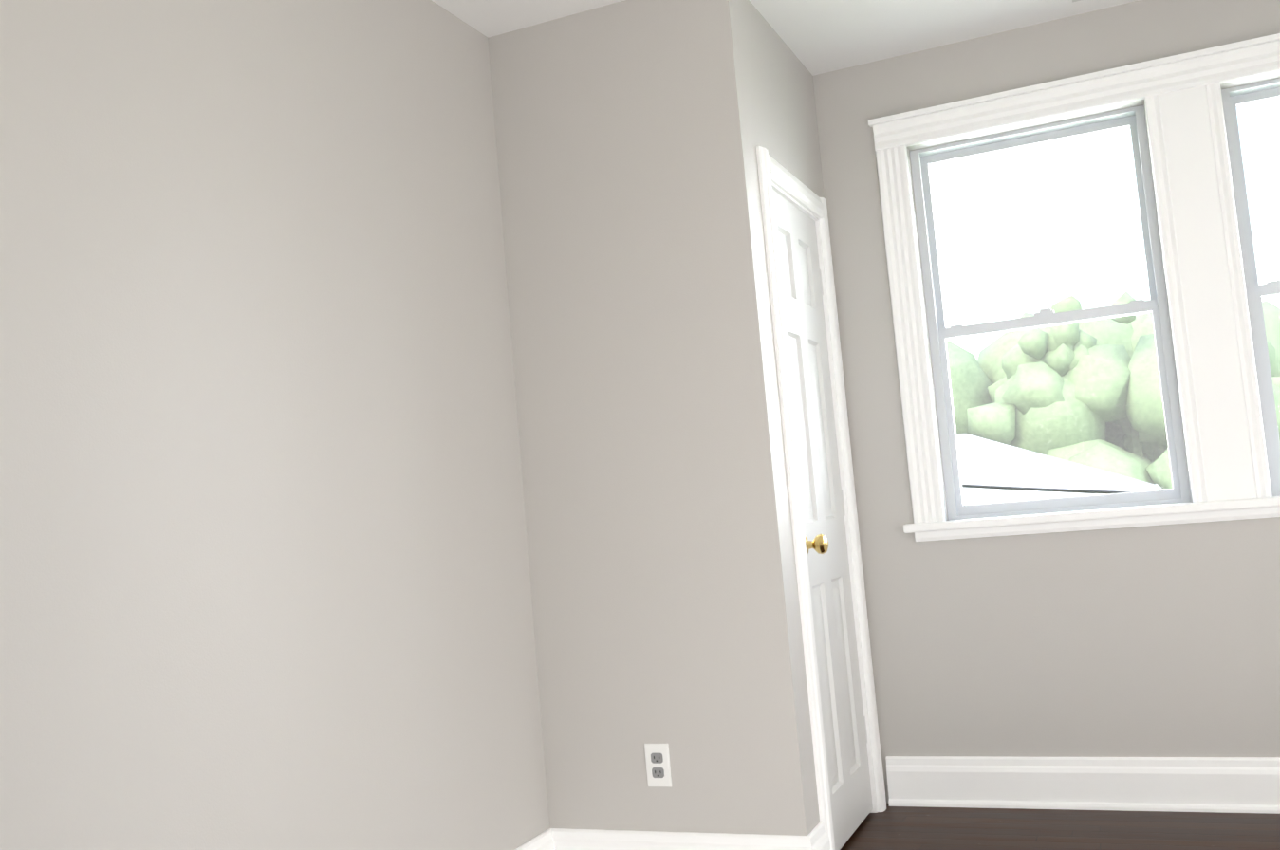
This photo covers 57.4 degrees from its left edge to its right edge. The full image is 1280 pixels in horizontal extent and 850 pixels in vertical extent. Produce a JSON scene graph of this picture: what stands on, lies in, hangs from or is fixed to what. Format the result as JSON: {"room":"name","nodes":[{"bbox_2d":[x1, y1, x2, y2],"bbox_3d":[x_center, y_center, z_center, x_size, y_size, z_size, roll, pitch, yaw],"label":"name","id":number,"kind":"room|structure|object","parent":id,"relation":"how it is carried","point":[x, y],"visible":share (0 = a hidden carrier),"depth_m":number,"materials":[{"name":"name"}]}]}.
{"room":"empty bedroom","nodes":[
{"label":"empty bedroom","id":0,"kind":"room"},
{"bbox_2d":[0,0,550,849],"bbox_3d":[-0.717,0.048,2.678,0.120,2.560,4.014,-7,-5,23],"label":"wall","id":1,"kind":"structure","parent":0,"point":[264,569],"depth_m":2.39,"materials":[{"name":"paint"}]},
{"bbox_2d":[514,828,559,849],"bbox_3d":[-0.787,1.165,2.007,0.034,0.152,2.804,-7,-5,23],"label":"baseboard","id":2,"kind":"structure","parent":1,"relation":"attached to","point":[548,840],"depth_m":3.25,"materials":[{"name":"paint"}]},
{"bbox_2d":[488,0,769,834],"bbox_3d":[-0.030,0.036,3.305,0.650,2.560,0.100,-7,-5,23],"label":"wall","id":3,"kind":"structure","parent":0,"point":[642,628],"depth_m":3.26,"materials":[{"name":"paint"}]},
{"bbox_2d":[644,743,671,786],"bbox_3d":[0.049,0.926,3.179,0.070,0.115,0.008,-7,-5,23],"label":"outlet","id":4,"kind":"object","parent":3,"relation":"attached to","point":[658,764],"visible":1,"depth_m":3.18,"materials":[{"name":"white plastic"}]},
{"bbox_2d":[556,825,830,849],"bbox_3d":[0.133,1.170,3.124,0.724,0.152,0.044,-7,-5,23],"label":"baseboard","id":5,"kind":"structure","parent":3,"relation":"attached to","point":[816,838],"depth_m":3.13,"materials":[{"name":"paint"}]},
{"bbox_2d":[693,0,824,835],"bbox_3d":[0.473,0.010,3.531,0.100,2.560,0.910,-7,-5,23],"label":"wall","id":6,"kind":"structure","parent":0,"point":[757,86],"depth_m":3.14,"materials":[{"name":"paint"}]},
{"bbox_2d":[756,146,886,849],"bbox_3d":[0.520,0.235,3.553,0.119,2.008,0.742,-7,-5,23],"label":"door frame","id":7,"kind":"structure","parent":6,"relation":"attached to","point":[772,170],"depth_m":3.51,"materials":[{"name":"paint"}]},
{"bbox_2d":[772,188,872,849],"bbox_3d":[0.566,0.260,3.537,0.105,1.920,0.581,-7,-5,23],"label":"closet door","id":8,"kind":"structure","parent":6,"relation":"in","point":[844,717],"depth_m":3.56,"materials":[{"name":"paint"}]},
{"bbox_2d":[431,0,1139,75],"bbox_3d":[0.357,-1.444,1.321,3.464,0.120,5.760,-7,-5,23],"label":"ceiling","id":9,"kind":"structure","parent":0,"point":[817,37],"depth_m":3.60,"materials":[{"name":"paint"}]},
{"bbox_2d":[812,0,1279,803],"bbox_3d":[1.547,-0.067,3.731,3.224,2.560,0.300,-7,-5,23],"label":"wall","id":10,"kind":"structure","parent":0,"point":[1148,641],"depth_m":3.69,"materials":[{"name":"paint"}]},
{"bbox_2d":[909,105,1191,519],"bbox_3d":[1.318,-0.342,3.801,0.730,1.245,0.110,-7,-5,23],"label":"window unit","id":11,"kind":"structure","parent":10,"relation":"in","point":[1134,120],"depth_m":3.78,"materials":[{"name":"plastic"}]},
{"bbox_2d":[868,33,1279,541],"bbox_3d":[1.694,-0.420,3.499,1.894,1.411,0.032,-7,-5,23],"label":"window","id":12,"kind":"structure","parent":10,"relation":"in","point":[1180,95],"depth_m":3.53,"materials":[{"name":"paint"}]},
{"bbox_2d":[885,756,1279,814],"bbox_3d":[1.906,1.035,3.352,2.400,0.152,0.034,-7,-5,23],"label":"baseboard","id":13,"kind":"structure","parent":10,"relation":"attached to","point":[1235,785],"depth_m":3.54,"materials":[{"name":"paint"}]},
{"bbox_2d":[903,495,1279,533],"bbox_3d":[1.762,0.236,3.477,1.930,0.028,0.125,-7,-5,23],"label":"window sill","id":14,"kind":"structure","parent":10,"relation":"attached to","point":[1121,512],"depth_m":3.57,"materials":[{"name":"paint"}]},
{"bbox_2d":[1221,77,1279,496],"bbox_3d":[2.178,-0.443,3.435,0.730,1.245,0.110,-7,-5,23],"label":"window unit","id":15,"kind":"structure","parent":10,"relation":"in","point":[1233,98],"depth_m":3.53,"materials":[{"name":"plastic"}]},
{"bbox_2d":[840,803,1279,849],"bbox_3d":[0.577,1.119,1.129,3.464,0.120,5.760,-7,-5,23],"label":"floor","id":16,"kind":"structure","parent":0,"point":[924,828],"depth_m":3.38,"materials":[{"name":"brown wood"}]},
{"label":"outside","id":17,"kind":"structure","parent":0,"visible":0},
{"bbox_3d":[20.639,11.016,80.348,210.000,0.200,155.700,-7,-5,23],"label":"lawn","id":18,"kind":"structure","parent":17,"visible":0},
{"bbox_2d":[956,433,1162,505],"bbox_3d":[11.031,4.524,40.364,13.100,8.380,11.750,-7,-5,23],"label":"house","id":19,"kind":"structure","parent":18,"relation":"on","point":[1047,468],"depth_m":35.76,"materials":[{"name":"brick"}]},
{"bbox_2d":[946,291,1279,503],"bbox_3d":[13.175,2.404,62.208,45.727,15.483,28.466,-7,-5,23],"label":"trees","id":20,"kind":"object","parent":18,"relation":"on","point":[1140,331],"depth_m":52.17,"materials":[{"name":"green plant"}]},
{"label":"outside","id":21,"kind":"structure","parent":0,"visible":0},
{"bbox_2d":[961,483,1133,494],"bbox_3d":[2.373,0.374,14.917,0.032,2.420,24.116,-3,-5,-21],"label":"power line","id":22,"kind":"structure","parent":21,"point":[1049,490],"depth_m":11.12,"materials":[{"name":"metal"}]}
]}

